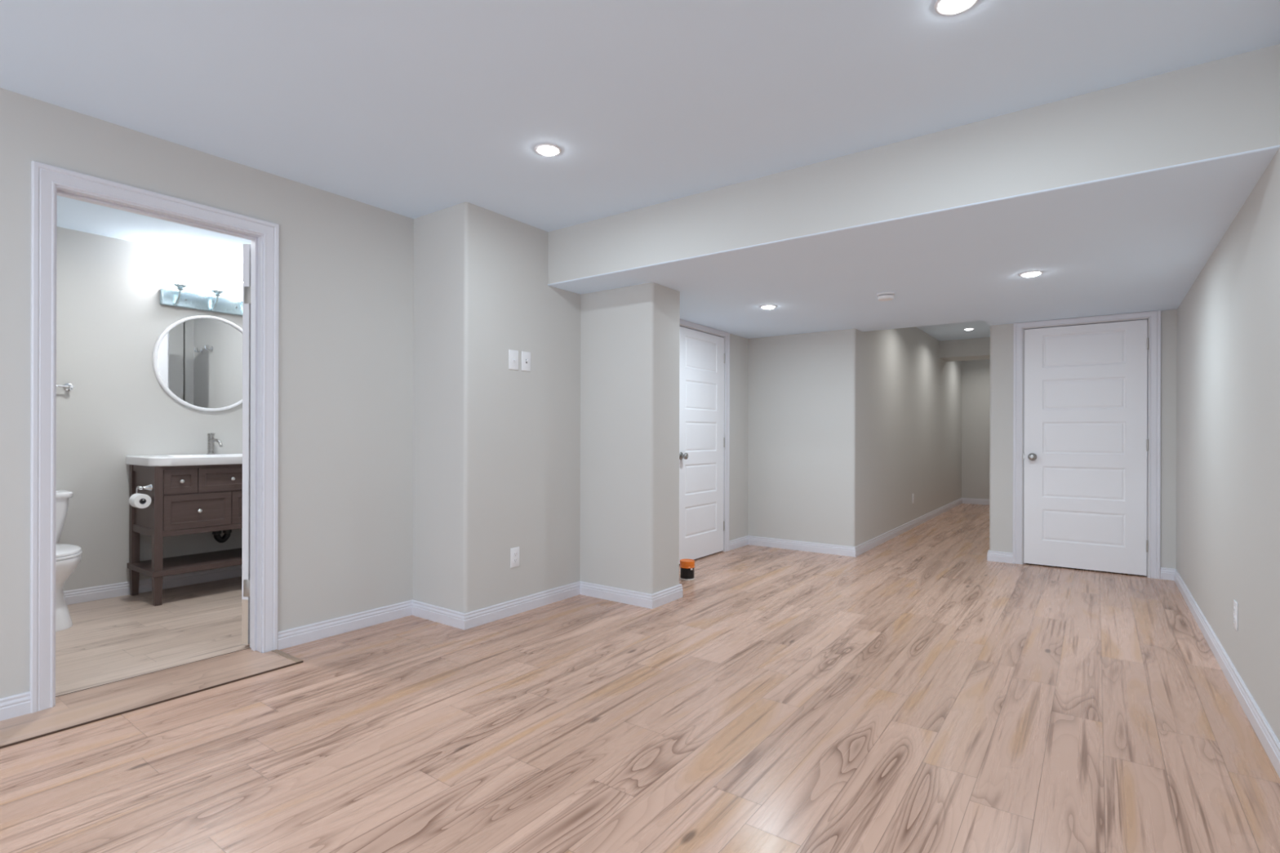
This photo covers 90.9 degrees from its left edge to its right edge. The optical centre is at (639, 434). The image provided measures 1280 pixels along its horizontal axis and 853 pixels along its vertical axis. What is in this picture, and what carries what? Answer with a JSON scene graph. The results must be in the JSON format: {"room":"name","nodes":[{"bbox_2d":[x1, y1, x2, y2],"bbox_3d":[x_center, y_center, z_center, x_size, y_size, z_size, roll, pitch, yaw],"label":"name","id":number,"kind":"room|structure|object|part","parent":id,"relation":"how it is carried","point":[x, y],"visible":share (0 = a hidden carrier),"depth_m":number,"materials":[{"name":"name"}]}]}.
{"room":"finished basement","nodes":[
{"label":"finished basement","id":0,"kind":"room"},
{"bbox_2d":[56,226,243,591],"bbox_3d":[-3.852,-0.118,4.040,0.100,2.457,3.120,0,0,36],"label":"wall","id":1,"kind":"structure","parent":0,"point":[111,317],"depth_m":4.31,"materials":[{"name":"beige paint"}]},
{"bbox_2d":[56,383,74,391],"bbox_3d":[-3.886,-0.310,3.843,0.075,0.048,0.668,0,0,36],"label":"towel bar","id":2,"kind":"object","parent":1,"relation":"attached to","point":[68,387],"visible":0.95,"depth_m":4.07,"materials":[{"name":"silver metal"}]},
{"bbox_3d":[-3.866,-0.310,3.828,0.013,0.013,0.650,0,0,36],"label":"rail","id":3,"kind":"part","parent":2,"relation":"part of","materials":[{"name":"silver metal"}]},
{"bbox_3d":[-3.704,-0.309,4.094,0.075,0.048,0.048,0,0,36],"label":"post","id":4,"kind":"part","parent":2,"relation":"part of","materials":[{"name":"silver metal"}]},
{"bbox_2d":[63,564,241,604],"bbox_3d":[-3.056,1.067,3.460,1.874,0.090,2.920,0,0,36],"label":"baseboard","id":5,"kind":"structure","parent":1,"relation":"attached to","point":[108,591],"depth_m":4.46,"materials":[{"name":"white paint"}]},
{"bbox_2d":[151,315,242,411],"bbox_3d":[-3.245,-0.535,4.761,0.030,0.720,0.720,0,0,36],"label":"round mirror","id":6,"kind":"object","parent":1,"relation":"attached to","point":[197,361],"visible":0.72,"depth_m":4.71,"materials":[{"name":"silver glass"}]},
{"bbox_2d":[160,267,242,315],"bbox_3d":[-3.178,-1.053,4.724,0.184,0.250,0.650,0,0,36],"label":"vanity light","id":7,"kind":"object","parent":1,"relation":"attached to","point":[170,297],"visible":0.66,"depth_m":4.66,"materials":[{"name":"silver metal"}]},
{"bbox_3d":[-3.326,-0.985,4.531,0.087,0.114,0.023,0,0,27],"label":"arm","id":8,"kind":"part","parent":7,"relation":"part of","materials":[{"name":"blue metal"}]},
{"bbox_3d":[-3.294,-1.124,4.516,0.128,0.109,0.128,0,0,36],"label":"lamp shade","id":9,"kind":"part","parent":7,"relation":"part of","materials":[{"name":"white glass"}]},
{"bbox_3d":[-3.235,-0.988,4.765,0.045,0.116,0.650,0,0,36],"label":"plate","id":10,"kind":"part","parent":7,"relation":"part of","materials":[{"name":"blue metal"}]},
{"bbox_3d":[-3.188,-0.985,4.722,0.087,0.114,0.023,0,0,27],"label":"arm","id":11,"kind":"part","parent":7,"relation":"part of","materials":[{"name":"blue metal"}]},
{"bbox_3d":[-3.155,-1.123,4.707,0.128,0.109,0.128,0,0,36],"label":"lamp shade","id":12,"kind":"part","parent":7,"relation":"part of","materials":[{"name":"white glass"}]},
{"bbox_2d":[0,88,413,698],"bbox_3d":[-2.869,-0.115,2.011,0.125,2.457,5.090,0,0,36],"label":"wall","id":13,"kind":"structure","parent":0,"point":[346,265],"depth_m":3.38,"materials":[{"name":"beige paint"}]},
{"bbox_2d":[0,691,31,720],"bbox_3d":[-3.368,1.067,1.209,0.014,0.090,3.208,0,0,36],"label":"baseboard","id":14,"kind":"structure","parent":13,"relation":"attached to","point":[13,706],"depth_m":2.47,"materials":[{"name":"white paint"}]},
{"bbox_2d":[30,160,279,713],"bbox_3d":[-2.206,0.014,2.926,0.160,2.202,0.933,0,0,36],"label":"door frame","id":15,"kind":"structure","parent":13,"relation":"attached to","point":[48,182],"depth_m":2.73,"materials":[{"name":"white paint"}]},
{"bbox_2d":[241,244,250,644],"bbox_3d":[-2.043,0.051,3.685,0.164,2.100,0.781,0,0,4],"label":"door","id":16,"kind":"structure","parent":13,"relation":"in","point":[246,247],"depth_m":3.31,"materials":[{"name":"white wood"}]},
{"bbox_2d":[412,202,580,613],"bbox_3d":[-0.920,-0.110,4.207,0.553,2.457,1.046,0,0,36],"label":"wall","id":17,"kind":"structure","parent":0,"point":[496,447],"depth_m":3.85,"materials":[{"name":"beige paint"}]},
{"bbox_2d":[277,581,683,649],"bbox_3d":[-0.604,1.074,4.034,2.952,0.090,0.844,0,0,-39],"label":"baseboard","id":18,"kind":"structure","parent":17,"relation":"attached to","point":[319,630],"depth_m":3.81,"materials":[{"name":"white paint"}]},
{"bbox_2d":[508,349,518,370],"bbox_3d":[-0.779,-0.463,3.912,0.021,0.122,0.078,0,0,36],"label":"light switch","id":19,"kind":"object","parent":17,"relation":"attached to","point":[513,354],"visible":1,"depth_m":3.91,"materials":[{"name":"white plastic"}]},
{"bbox_2d":[510,546,519,568],"bbox_3d":[-0.779,0.766,3.929,0.008,0.122,0.074,0,0,36],"label":"wall outlet","id":20,"kind":"object","parent":17,"relation":"attached to","point":[514,552],"visible":1,"depth_m":3.92,"materials":[{"name":"white plastic"}]},
{"bbox_2d":[521,351,530,371],"bbox_3d":[-0.717,-0.464,3.998,0.021,0.122,0.078,0,0,36],"label":"light switch","id":21,"kind":"object","parent":17,"relation":"attached to","point":[526,356],"visible":1,"depth_m":4.00,"materials":[{"name":"white plastic"}]},
{"bbox_2d":[579,282,679,594],"bbox_3d":[-0.089,-0.108,4.401,0.665,2.457,0.342,0,0,36],"label":"wall pillar","id":22,"kind":"structure","parent":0,"point":[630,335],"depth_m":4.22,"materials":[{"name":"beige paint"}]},
{"bbox_2d":[0,503,1279,852],"bbox_3d":[0.650,1.153,5.109,6.142,0.060,14.240,0,0,36],"label":"floor","id":23,"kind":"structure","parent":0,"point":[917,691],"depth_m":2.40,"materials":[{"name":"laminate"}]},
{"bbox_2d":[55,490,82,631],"bbox_3d":[-3.569,0.736,3.719,0.712,0.750,0.408,0,0,36],"label":"toilet","id":24,"kind":"object","parent":23,"relation":"on","point":[68,557],"visible":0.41,"depth_m":3.64,"materials":[{"name":"white ceramic"}]},
{"bbox_3d":[-3.767,0.550,3.863,0.203,0.310,0.376,0,0,36],"label":"tank","id":25,"kind":"part","parent":24,"relation":"part of","materials":[{"name":"white ceramic"}]},
{"bbox_3d":[-3.764,0.378,3.862,0.227,0.035,0.408,0,0,36],"label":"tank lid","id":26,"kind":"part","parent":24,"relation":"part of","materials":[{"name":"white ceramic"}]},
{"bbox_3d":[-3.490,0.679,3.662,0.500,0.024,0.362,0,0,36],"label":"seat lid","id":27,"kind":"part","parent":24,"relation":"part of","materials":[{"name":"white plastic"}]},
{"bbox_3d":[-3.534,0.911,3.694,0.625,0.400,0.368,0,0,36],"label":"bowl","id":28,"kind":"part","parent":24,"relation":"part of","materials":[{"name":"white ceramic"}]},
{"bbox_3d":[-3.489,0.702,3.662,0.505,0.017,0.368,0,0,36],"label":"seat","id":29,"kind":"part","parent":24,"relation":"part of","materials":[{"name":"white plastic"}]},
{"bbox_2d":[0,647,303,748],"bbox_3d":[-3.031,1.108,1.537,0.417,0.010,4.135,0,0,36],"label":"threshold","id":30,"kind":"object","parent":23,"relation":"on","point":[91,704],"visible":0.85,"depth_m":2.71,"materials":[{"name":"laminate"}]},
{"bbox_2d":[127,463,242,606],"bbox_3d":[-3.064,0.660,4.576,0.515,0.905,0.926,0,0,36],"label":"bathroom vanity","id":31,"kind":"object","parent":23,"relation":"on","point":[186,500],"visible":0.52,"depth_m":4.28,"materials":[{"name":"brown wood"}]},
{"bbox_3d":[-3.501,0.659,4.364,0.048,0.905,0.046,0,0,36],"label":"leg","id":32,"kind":"part","parent":31,"relation":"part of","materials":[{"name":"brown wood"}]},
{"bbox_3d":[-3.327,0.437,4.230,0.390,0.460,0.020,0,0,36],"label":"panel","id":33,"kind":"part","parent":31,"relation":"part of","materials":[{"name":"brown wood"}]},
{"bbox_2d":[136,484,152,500],"bbox_3d":[-3.213,0.372,4.084,0.129,0.101,0.069,0,0,36],"label":"toilet paper holder","id":34,"kind":"object","parent":31,"relation":"attached to","point":[149,487],"visible":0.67,"depth_m":4.08,"materials":[{"name":"silver metal"}]},
{"bbox_2d":[128,493,151,508],"bbox_3d":[-3.226,0.428,4.067,0.100,0.092,0.092,0,0,36],"label":"toilet paper roll","id":35,"kind":"object","parent":34,"relation":"hanging from","point":[134,500],"visible":0.97,"depth_m":4.04,"materials":[{"name":"white paper"}]},
{"bbox_3d":[-3.146,0.660,4.107,0.048,0.905,0.046,0,0,36],"label":"leg","id":36,"kind":"part","parent":31,"relation":"part of","materials":[{"name":"brown wood"}]},
{"bbox_3d":[-3.063,0.311,4.200,0.018,0.162,0.194,0,0,36],"label":"drawer","id":37,"kind":"part","parent":31,"relation":"part of","materials":[{"name":"brown wood"}]},
{"bbox_2d":[125,453,242,466],"bbox_3d":[-3.061,0.178,4.575,0.539,0.059,0.934,0,0,36],"label":"washbasin","id":38,"kind":"object","parent":31,"relation":"in","point":[200,459],"visible":0.66,"depth_m":4.25,"materials":[{"name":"white ceramic"}]},
{"bbox_2d":[206,433,222,454],"bbox_3d":[-3.160,0.069,4.679,0.147,0.158,0.052,0,0,29],"label":"faucet","id":39,"kind":"object","parent":38,"relation":"on","point":[211,440],"visible":1,"depth_m":4.68,"materials":[{"name":"silver metal"}]},
{"bbox_3d":[-3.146,0.063,4.680,0.124,0.062,0.022,0,0,21],"label":"spout","id":40,"kind":"part","parent":39,"relation":"part of","materials":[{"name":"silver metal"}]},
{"bbox_2d":[127,547,242,577],"bbox_3d":[-3.070,0.906,4.580,0.502,0.036,0.926,0,0,36],"label":"shelf","id":41,"kind":"object","parent":31,"relation":"attached to","point":[223,558],"depth_m":4.36,"materials":[{"name":"brown wood"}]},
{"bbox_3d":[-3.003,0.517,4.283,0.018,0.229,0.399,0,0,36],"label":"drawer","id":42,"kind":"part","parent":31,"relation":"part of","materials":[{"name":"brown wood"}]},
{"bbox_3d":[-2.888,0.439,4.449,0.028,0.462,0.810,0,0,36],"label":"rail","id":43,"kind":"part","parent":31,"relation":"part of","materials":[{"name":"brown wood"}]},
{"bbox_3d":[-2.884,0.312,4.447,0.018,0.162,0.405,0,0,36],"label":"drawer","id":44,"kind":"part","parent":31,"relation":"part of","materials":[{"name":"brown wood"}]},
{"bbox_2d":[212,529,231,542],"bbox_3d":[-3.162,0.731,4.714,0.226,0.145,0.126,0,0,36],"label":"trap","id":45,"kind":"object","parent":31,"relation":"attached to","point":[217,536],"visible":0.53,"depth_m":4.65,"materials":[{"name":"black plastic"}]},
{"bbox_3d":[-2.766,0.518,4.610,0.018,0.229,0.398,0,0,36],"label":"drawer","id":46,"kind":"part","parent":31,"relation":"part of","materials":[{"name":"brown wood"}]},
{"bbox_2d":[680,559,694,581],"bbox_3d":[0.366,1.048,4.881,0.117,0.147,0.117,0,0,36],"label":"plastic tub","id":47,"kind":"object","parent":23,"relation":"on","point":[686,566],"visible":1,"depth_m":4.83,"materials":[{"name":"black plastic"}]},
{"bbox_3d":[0.366,1.000,4.881,0.117,0.051,0.117,0,0,36],"label":"lid","id":48,"kind":"part","parent":47,"relation":"part of","materials":[{"name":"orange plastic"}]},
{"bbox_2d":[0,0,1279,341],"bbox_3d":[0.657,-1.382,5.109,6.142,0.104,14.240,0,0,36],"label":"ceiling","id":49,"kind":"structure","parent":0,"point":[411,108],"depth_m":2.38,"materials":[{"name":"white paint"}]},
{"bbox_2d":[534,143,561,156],"bbox_3d":[-0.432,-1.328,2.958,0.126,0.018,0.126,0,0,36],"label":"recessed light","id":50,"kind":"object","parent":49,"relation":"in","point":[544,149],"visible":1,"depth_m":2.94,"materials":[{"name":"white"}]},
{"bbox_2d":[934,0,978,15],"bbox_3d":[0.975,-1.324,1.938,0.126,0.018,0.126,0,0,36],"label":"recessed light","id":51,"kind":"object","parent":49,"relation":"in","point":[944,7],"visible":1,"depth_m":1.94,"materials":[{"name":"white"}]},
{"bbox_2d":[963,328,974,330],"bbox_3d":[4.124,-1.315,7.903,0.126,0.018,0.126,0,0,36],"label":"recessed light","id":52,"kind":"object","parent":49,"relation":"in","point":[966,329],"visible":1,"depth_m":7.87,"materials":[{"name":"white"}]},
{"bbox_2d":[680,324,748,541],"bbox_3d":[0.416,-0.106,5.614,0.140,2.457,2.257,0,0,36],"label":"wall","id":53,"kind":"structure","parent":0,"point":[739,345],"depth_m":6.27,"materials":[{"name":"beige paint"}]},
{"bbox_2d":[679,326,724,564],"bbox_3d":[0.570,0.092,5.690,0.100,2.036,0.844,0,0,36],"label":"door","id":54,"kind":"structure","parent":53,"relation":"in","point":[701,354],"depth_m":5.69,"materials":[{"name":"white wood"}]},
{"bbox_3d":[0.378,0.185,5.395,0.064,0.066,0.066,0,0,36],"label":"knob","id":55,"kind":"part","parent":54,"relation":"part of","materials":[{"name":"silver metal"}]},
{"bbox_2d":[680,319,729,551],"bbox_3d":[0.520,0.071,5.726,0.138,2.104,0.994,0,0,36],"label":"door frame","id":56,"kind":"structure","parent":53,"relation":"attached to","point":[726,509],"depth_m":6.05,"materials":[{"name":"white paint"}]},
{"bbox_2d":[747,326,961,546],"bbox_3d":[3.183,-0.099,8.474,1.182,2.457,5.722,0,0,36],"label":"wall","id":57,"kind":"structure","parent":0,"point":[844,426],"depth_m":6.28,"materials":[{"name":"beige paint"}]},
{"bbox_2d":[728,497,989,556],"bbox_3d":[3.491,1.086,7.953,6.389,0.090,1.079,0,0,-43],"label":"baseboard","id":58,"kind":"structure","parent":57,"relation":"attached to","point":[850,551],"depth_m":6.29,"materials":[{"name":"white paint"}]},
{"bbox_2d":[911,493,914,503],"bbox_3d":[3.315,0.777,7.647,0.008,0.122,0.074,0,0,36],"label":"wall outlet","id":59,"kind":"object","parent":57,"relation":"attached to","point":[913,495],"visible":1,"depth_m":7.63,"materials":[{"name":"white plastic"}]},
{"bbox_2d":[547,44,1279,338],"bbox_3d":[1.732,-1.164,4.571,3.610,0.373,3.413,0,0,36],"label":"ceiling","id":60,"kind":"structure","parent":0,"point":[1122,196],"depth_m":3.14,"materials":[{"name":"beige paint"}]},
{"bbox_2d":[760,305,776,309],"bbox_3d":[0.983,-0.971,4.829,0.126,0.018,0.126,0,0,36],"label":"recessed light","id":61,"kind":"object","parent":60,"relation":"in","point":[765,307],"visible":1,"depth_m":4.80,"materials":[{"name":"white"}]},
{"bbox_2d":[876,292,894,301],"bbox_3d":[1.710,-0.956,4.382,0.116,0.043,0.116,0,0,36],"label":"smoke detector","id":62,"kind":"object","parent":60,"relation":"attached to","point":[883,296],"visible":1,"depth_m":4.34,"materials":[{"name":"white plastic"}]},
{"bbox_2d":[1018,271,1043,277],"bbox_3d":[2.372,-0.967,3.822,0.126,0.018,0.126,0,0,36],"label":"recessed light","id":63,"kind":"object","parent":60,"relation":"in","point":[1032,273],"visible":1,"depth_m":3.79,"materials":[{"name":"white"}]},
{"bbox_2d":[939,337,990,361],"bbox_3d":[4.819,-1.206,8.845,1.068,0.252,0.550,0,0,36],"label":"wall","id":64,"kind":"structure","parent":0,"point":[975,348],"depth_m":8.76,"materials":[{"name":"beige paint"}]},
{"bbox_2d":[961,359,990,499],"bbox_3d":[5.756,-0.091,10.142,1.228,2.457,0.100,0,0,36],"label":"wall","id":65,"kind":"structure","parent":0,"point":[975,374],"depth_m":10.29,"materials":[{"name":"beige paint"}]},
{"bbox_2d":[989,309,1177,577],"bbox_3d":[5.188,-0.093,7.350,1.329,2.457,5.188,0,0,36],"label":"wall","id":66,"kind":"structure","parent":0,"point":[1001,418],"depth_m":5.54,"materials":[{"name":"beige paint"}]},
{"bbox_2d":[986,550,1013,563],"bbox_3d":[4.698,1.089,7.664,0.198,0.090,5.152,0,0,36],"label":"baseboard","id":67,"kind":"structure","parent":66,"relation":"attached to","point":[993,556],"depth_m":5.58,"materials":[{"name":"white paint"}]},
{"bbox_2d":[1023,320,1148,575],"bbox_3d":[3.675,0.104,5.229,0.850,2.031,0.100,0,0,36],"label":"door","id":68,"kind":"structure","parent":66,"relation":"in","point":[1086,442],"depth_m":5.23,"materials":[{"name":"white wood"}]},
{"bbox_3d":[3.376,0.193,5.425,0.066,0.066,0.064,0,0,36],"label":"knob","id":69,"kind":"part","parent":68,"relation":"part of","materials":[{"name":"silver metal"}]},
{"bbox_2d":[1013,310,1160,578],"bbox_3d":[3.711,0.080,5.280,0.999,2.104,0.138,0,0,36],"label":"door frame","id":70,"kind":"structure","parent":66,"relation":"attached to","point":[1154,495],"depth_m":5.03,"materials":[{"name":"white paint"}]},
{"bbox_2d":[1176,128,1279,742],"bbox_3d":[1.592,-0.103,1.256,0.100,2.457,9.102,0,0,36],"label":"wall","id":71,"kind":"structure","parent":0,"point":[1228,374],"depth_m":2.76,"materials":[{"name":"beige paint"}]},
{"bbox_2d":[1160,567,1279,777],"bbox_3d":[1.480,1.080,1.273,0.096,0.090,9.002,0,0,36],"label":"baseboard","id":72,"kind":"structure","parent":71,"relation":"attached to","point":[1267,737],"depth_m":2.76,"materials":[{"name":"white paint"}]},
{"bbox_2d":[1233,600,1238,631],"bbox_3d":[2.631,0.798,2.784,0.008,0.122,0.074,0,0,36],"label":"wall outlet","id":73,"kind":"object","parent":71,"relation":"attached to","point":[1235,603],"visible":1,"depth_m":2.77,"materials":[{"name":"white plastic"}]}
]}

